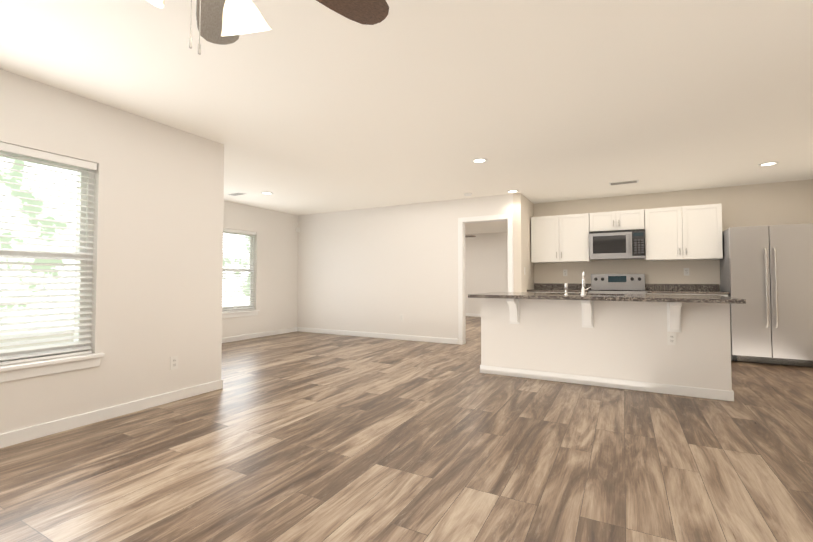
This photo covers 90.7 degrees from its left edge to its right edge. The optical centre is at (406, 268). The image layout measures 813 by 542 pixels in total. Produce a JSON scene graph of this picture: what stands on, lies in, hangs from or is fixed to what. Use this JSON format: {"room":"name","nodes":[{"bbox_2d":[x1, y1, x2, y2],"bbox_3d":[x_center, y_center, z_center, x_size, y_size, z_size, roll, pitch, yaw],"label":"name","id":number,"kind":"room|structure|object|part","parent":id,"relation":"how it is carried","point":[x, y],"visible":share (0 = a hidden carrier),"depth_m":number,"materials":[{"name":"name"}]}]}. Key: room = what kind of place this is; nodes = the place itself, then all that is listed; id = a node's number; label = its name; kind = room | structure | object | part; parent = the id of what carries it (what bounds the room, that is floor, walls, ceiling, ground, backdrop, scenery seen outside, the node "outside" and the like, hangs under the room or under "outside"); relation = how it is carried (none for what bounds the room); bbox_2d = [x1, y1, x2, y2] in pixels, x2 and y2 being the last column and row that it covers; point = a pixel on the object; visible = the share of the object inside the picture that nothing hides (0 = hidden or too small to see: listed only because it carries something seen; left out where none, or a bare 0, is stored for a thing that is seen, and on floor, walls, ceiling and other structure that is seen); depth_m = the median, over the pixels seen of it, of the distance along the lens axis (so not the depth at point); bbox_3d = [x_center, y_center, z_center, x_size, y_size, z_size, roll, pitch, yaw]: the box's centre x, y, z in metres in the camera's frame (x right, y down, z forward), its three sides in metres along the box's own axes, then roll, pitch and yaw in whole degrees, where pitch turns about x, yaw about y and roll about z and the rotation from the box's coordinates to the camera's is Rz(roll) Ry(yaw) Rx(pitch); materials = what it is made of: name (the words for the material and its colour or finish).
{"room":"living room","nodes":[
{"label":"living room","id":0,"kind":"room"},
{"bbox_2d":[0,69,227,433],"bbox_3d":[-2.923,-0.084,2.164,0.150,2.440,4.290,-1,-2,28],"label":"wall","id":1,"kind":"structure","parent":0,"point":[164,213],"depth_m":3.29,"materials":[{"name":"white paint"}]},
{"bbox_2d":[0,142,104,382],"bbox_3d":[-2.804,-0.054,2.304,0.165,1.550,1.840,-1,-2,28],"label":"living room window","id":2,"kind":"structure","parent":1,"relation":"in","point":[84,254],"depth_m":2.83,"materials":[{"name":"white plastic"}]},
{"bbox_3d":[-2.860,-0.104,2.335,0.004,1.410,1.710,-1,-2,28],"label":"glass","id":3,"kind":"part","parent":2,"relation":"part of","materials":[{"name":"clear glass"}]},
{"bbox_3d":[-2.780,0.670,2.270,0.110,0.099,1.840,-1,-2,28],"label":"sill","id":4,"kind":"part","parent":2,"relation":"part of","materials":[{"name":"white wood"}]},
{"bbox_2d":[0,379,222,447],"bbox_3d":[-2.841,1.090,2.110,0.021,0.090,4.273,-1,-2,28],"label":"baseboard","id":5,"kind":"structure","parent":1,"relation":"attached to","point":[39,431],"depth_m":3.05,"materials":[{"name":"white wood"}]},
{"bbox_2d":[170,356,177,369],"bbox_3d":[-2.063,0.837,3.566,0.008,0.115,0.070,-1,-2,28],"label":"electrical outlet","id":6,"kind":"object","parent":1,"relation":"attached to","point":[173,362],"visible":1,"depth_m":3.56,"materials":[{"name":"white plastic"}]},
{"bbox_2d":[224,202,299,337],"bbox_3d":[-2.038,0.114,9.069,0.150,2.440,9.010,-1,-2,28],"label":"wall","id":7,"kind":"structure","parent":0,"point":[277,240],"depth_m":7.78,"materials":[{"name":"white paint"}]},
{"bbox_2d":[222,228,259,318],"bbox_3d":[-3.236,0.073,6.767,0.165,1.550,1.790,-1,-2,28],"label":"dining room window","id":8,"kind":"structure","parent":7,"relation":"in","point":[238,309],"depth_m":7.21,"materials":[{"name":"white plastic"}]},
{"bbox_3d":[-3.292,0.024,6.799,0.004,1.410,1.660,-1,-2,28],"label":"glass","id":9,"kind":"part","parent":8,"relation":"part of","materials":[{"name":"clear glass"}]},
{"bbox_3d":[-3.212,0.798,6.733,0.110,0.099,1.790,-1,-2,28],"label":"sill","id":10,"kind":"part","parent":8,"relation":"part of","materials":[{"name":"white wood"}]},
{"bbox_2d":[222,327,297,342],"bbox_3d":[-3.156,1.224,6.787,0.017,0.090,3.690,-1,-2,28],"label":"baseboard","id":11,"kind":"structure","parent":7,"relation":"attached to","point":[262,334],"depth_m":7.50,"materials":[{"name":"white wood"}]},
{"bbox_2d":[296,194,511,338],"bbox_3d":[-0.278,0.067,7.433,4.500,2.440,0.120,-1,-2,28],"label":"wall","id":12,"kind":"structure","parent":0,"point":[359,270],"depth_m":7.53,"materials":[{"name":"white paint"}]},
{"bbox_2d":[298,327,457,343],"bbox_3d":[-0.702,1.246,7.552,3.550,0.090,0.013,-1,-2,28],"label":"baseboard","id":13,"kind":"structure","parent":12,"relation":"attached to","point":[313,330],"depth_m":7.41,"materials":[{"name":"white wood"}]},
{"bbox_2d":[466,313,480,316],"bbox_3d":[2.083,1.366,11.751,4.497,0.090,0.013,-1,-2,28],"label":"baseboard","id":14,"kind":"structure","parent":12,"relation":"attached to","point":[467,314],"depth_m":11.81,"materials":[{"name":"white wood"}]},
{"bbox_2d":[458,214,512,344],"bbox_3d":[1.301,0.203,6.577,0.910,2.120,0.152,-1,-2,28],"label":"door frame","id":15,"kind":"structure","parent":12,"relation":"attached to","point":[461,286],"depth_m":6.69,"materials":[{"name":"white wood"}]},
{"bbox_2d":[0,316,812,541],"bbox_3d":[0.672,1.272,5.136,8.620,0.100,13.300,-1,-2,28],"label":"floor","id":16,"kind":"structure","parent":0,"point":[297,436],"depth_m":2.40,"materials":[{"name":"wood"}]},
{"bbox_2d":[527,291,588,292],"bbox_3d":[2.538,0.822,6.629,0.900,0.883,0.617,-1,-2,28],"label":"base cabinet","id":17,"kind":"object","parent":16,"relation":"on","point":[527,291],"depth_m":6.36,"materials":[{"name":"white wood"}]},
{"bbox_2d":[531,287,550,290],"bbox_3d":[2.527,0.364,6.637,0.918,0.030,0.636,-1,-2,28],"label":"countertop","id":18,"kind":"structure","parent":17,"relation":"on","point":[535,288],"depth_m":6.77,"materials":[{"name":"brown stone"}]},
{"bbox_2d":[647,291,728,294],"bbox_3d":[4.025,0.341,5.829,0.934,0.030,0.636,-1,-2,28],"label":"countertop","id":19,"kind":"structure","parent":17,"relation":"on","point":[648,292],"depth_m":5.59,"materials":[{"name":"stone"}]},
{"bbox_2d":[480,299,739,400],"bbox_3d":[2.004,0.760,4.355,2.326,0.879,0.935,-1,-2,28],"label":"kitchen island","id":20,"kind":"object","parent":16,"relation":"on","point":[619,341],"depth_m":4.01,"materials":[{"name":"white paint"}]},
{"bbox_2d":[468,292,551,298],"bbox_3d":[1.265,0.313,4.746,0.740,0.035,1.090,-1,-2,28],"label":"island countertop","id":21,"kind":"structure","parent":20,"relation":"on","point":[491,295],"depth_m":4.43,"materials":[{"name":"stone"}]},
{"bbox_2d":[552,291,587,294],"bbox_3d":[2.150,0.314,4.786,0.780,0.035,0.180,-1,-2,28],"label":"island countertop","id":22,"kind":"structure","parent":20,"relation":"on","point":[566,292],"depth_m":4.75,"materials":[{"name":"stone"}]},
{"bbox_2d":[536,295,623,302],"bbox_3d":[1.787,0.295,4.113,0.780,0.035,0.470,-1,-2,28],"label":"island countertop","id":23,"kind":"structure","parent":20,"relation":"on","point":[607,298],"depth_m":3.96,"materials":[{"name":"stone"}]},
{"bbox_2d":[564,271,590,294],"bbox_3d":[1.859,0.157,4.348,0.267,0.254,0.191,-1,-2,28],"label":"faucet","id":24,"kind":"object","parent":23,"relation":"on","point":[583,289],"depth_m":4.27,"materials":[{"name":"silver metal"}]},
{"bbox_2d":[667,332,675,344],"bbox_3d":[2.502,0.663,3.785,0.070,0.115,0.008,-1,-2,28],"label":"electrical outlet","id":25,"kind":"object","parent":20,"relation":"attached to","point":[671,338],"visible":1,"depth_m":3.78,"materials":[{"name":"white plastic"}]},
{"bbox_2d":[624,295,745,302],"bbox_3d":[2.664,0.292,3.992,0.880,0.035,1.090,-1,-2,28],"label":"island countertop","id":26,"kind":"structure","parent":20,"relation":"on","point":[627,298],"depth_m":3.64,"materials":[{"name":"stone"}]},
{"bbox_2d":[589,274,646,293],"bbox_3d":[3.248,0.666,6.180,0.764,1.170,0.686,-1,-2,28],"label":"range","id":27,"kind":"object","parent":16,"relation":"on","point":[619,283],"visible":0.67,"depth_m":6.37,"materials":[{"name":"silver metal"}]},
{"bbox_2d":[720,223,812,366],"bbox_3d":[4.810,0.342,5.325,0.910,1.770,0.746,-1,-2,28],"label":"fridge","id":28,"kind":"object","parent":16,"relation":"on","point":[766,272],"visible":0.83,"depth_m":5.08,"materials":[{"name":"silver metal"}]},
{"bbox_2d":[0,0,812,233],"bbox_3d":[0.672,-1.277,5.208,8.620,0.120,13.300,-1,-2,28],"label":"ceiling","id":29,"kind":"structure","parent":0,"point":[303,107],"depth_m":2.88,"materials":[{"name":"white paint"}]},
{"bbox_2d":[226,192,245,195],"bbox_3d":[-2.693,-1.179,6.362,0.300,0.009,0.140,-1,-2,28],"label":"ceiling vent","id":30,"kind":"object","parent":29,"relation":"in","point":[236,194],"visible":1,"depth_m":6.37,"materials":[{"name":"white metal"}]},
{"bbox_2d":[147,0,388,54],"bbox_3d":[-0.560,-0.972,1.193,1.243,0.718,1.281,-1,-2,28],"label":"ceiling fan","id":31,"kind":"object","parent":29,"relation":"hanging from","point":[222,22],"visible":1,"depth_m":1.57,"materials":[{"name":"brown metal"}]},
{"bbox_3d":[-0.762,-1.037,1.622,0.411,0.029,0.362,-1,-2,28],"label":"blade","id":32,"kind":"part","parent":31,"relation":"part of","materials":[{"name":"brown wood"}]},
{"bbox_3d":[-0.267,-1.041,1.505,0.265,0.029,0.458,-1,-2,28],"label":"blade","id":33,"kind":"part","parent":31,"relation":"part of","materials":[{"name":"brown wood"}]},
{"bbox_2d":[471,158,487,162],"bbox_3d":[0.831,-1.230,4.575,0.188,0.010,0.188,-1,-2,28],"label":"recessed light","id":34,"kind":"object","parent":29,"relation":"in","point":[479,160],"visible":1,"depth_m":4.56,"materials":[{"name":"white"}]},
{"bbox_2d":[507,190,518,192],"bbox_3d":[1.632,-1.184,6.165,0.188,0.010,0.188,-1,-2,28],"label":"recessed light","id":35,"kind":"object","parent":29,"relation":"in","point":[511,191],"visible":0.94,"depth_m":6.16,"materials":[{"name":"white"}]},
{"bbox_2d":[609,180,638,184],"bbox_3d":[3.038,-1.200,5.612,0.360,0.009,0.160,-1,-2,28],"label":"ceiling vent","id":36,"kind":"object","parent":29,"relation":"in","point":[623,182],"visible":1,"depth_m":5.59,"materials":[{"name":"white metal"}]},
{"bbox_2d":[758,161,778,165],"bbox_3d":[4.245,-1.226,4.711,0.188,0.010,0.188,-1,-2,28],"label":"recessed light","id":37,"kind":"object","parent":29,"relation":"in","point":[769,163],"visible":1,"depth_m":4.68,"materials":[{"name":"white"}]},
{"bbox_2d":[512,193,535,291],"bbox_3d":[2.958,0.099,8.556,0.130,2.440,5.170,-1,-2,28],"label":"wall","id":38,"kind":"structure","parent":0,"point":[523,209],"depth_m":6.35,"materials":[{"name":"white paint"}]},
{"bbox_2d":[536,179,812,290],"bbox_3d":[3.942,0.035,6.316,3.690,2.440,0.120,-1,-2,28],"label":"wall","id":39,"kind":"structure","parent":0,"point":[789,202],"depth_m":6.08,"materials":[{"name":"white paint"}]},
{"bbox_2d":[531,213,590,262],"bbox_3d":[2.604,-0.494,6.783,0.905,0.774,0.348,-1,-2,28],"label":"upper cabinet","id":40,"kind":"object","parent":39,"relation":"attached to","point":[557,238],"depth_m":6.62,"materials":[{"name":"white wood"}]},
{"bbox_2d":[591,209,646,231],"bbox_3d":[3.341,-0.741,6.392,0.760,0.304,0.348,-1,-2,28],"label":"upper cabinet","id":41,"kind":"object","parent":39,"relation":"attached to","point":[629,219],"depth_m":6.22,"materials":[{"name":"white wood"}]},
{"bbox_2d":[589,229,644,259],"bbox_3d":[3.317,-0.366,6.339,0.760,0.433,0.447,-1,-2,28],"label":"microwave","id":42,"kind":"object","parent":41,"relation":"attached to","point":[618,245],"visible":1,"depth_m":6.18,"materials":[{"name":"silver metal"}]},
{"bbox_2d":[535,283,718,290],"bbox_3d":[3.426,0.296,6.504,2.628,0.099,0.019,-1,-2,28],"label":"backsplash","id":43,"kind":"structure","parent":39,"relation":"attached to","point":[554,286],"depth_m":6.19,"materials":[{"name":"brown stone"}]},
{"bbox_2d":[644,203,722,260],"bbox_3d":[4.089,-0.517,5.982,0.930,0.774,0.348,-1,-2,28],"label":"upper cabinet","id":44,"kind":"object","parent":39,"relation":"attached to","point":[693,232],"depth_m":5.82,"materials":[{"name":"white wood"}]},
{"bbox_2d":[684,268,688,275],"bbox_3d":[4.242,0.048,6.081,0.070,0.115,0.008,-1,-2,28],"label":"electrical outlet","id":45,"kind":"object","parent":39,"relation":"attached to","point":[686,271],"visible":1,"depth_m":6.08,"materials":[{"name":"white plastic"}]}
]}

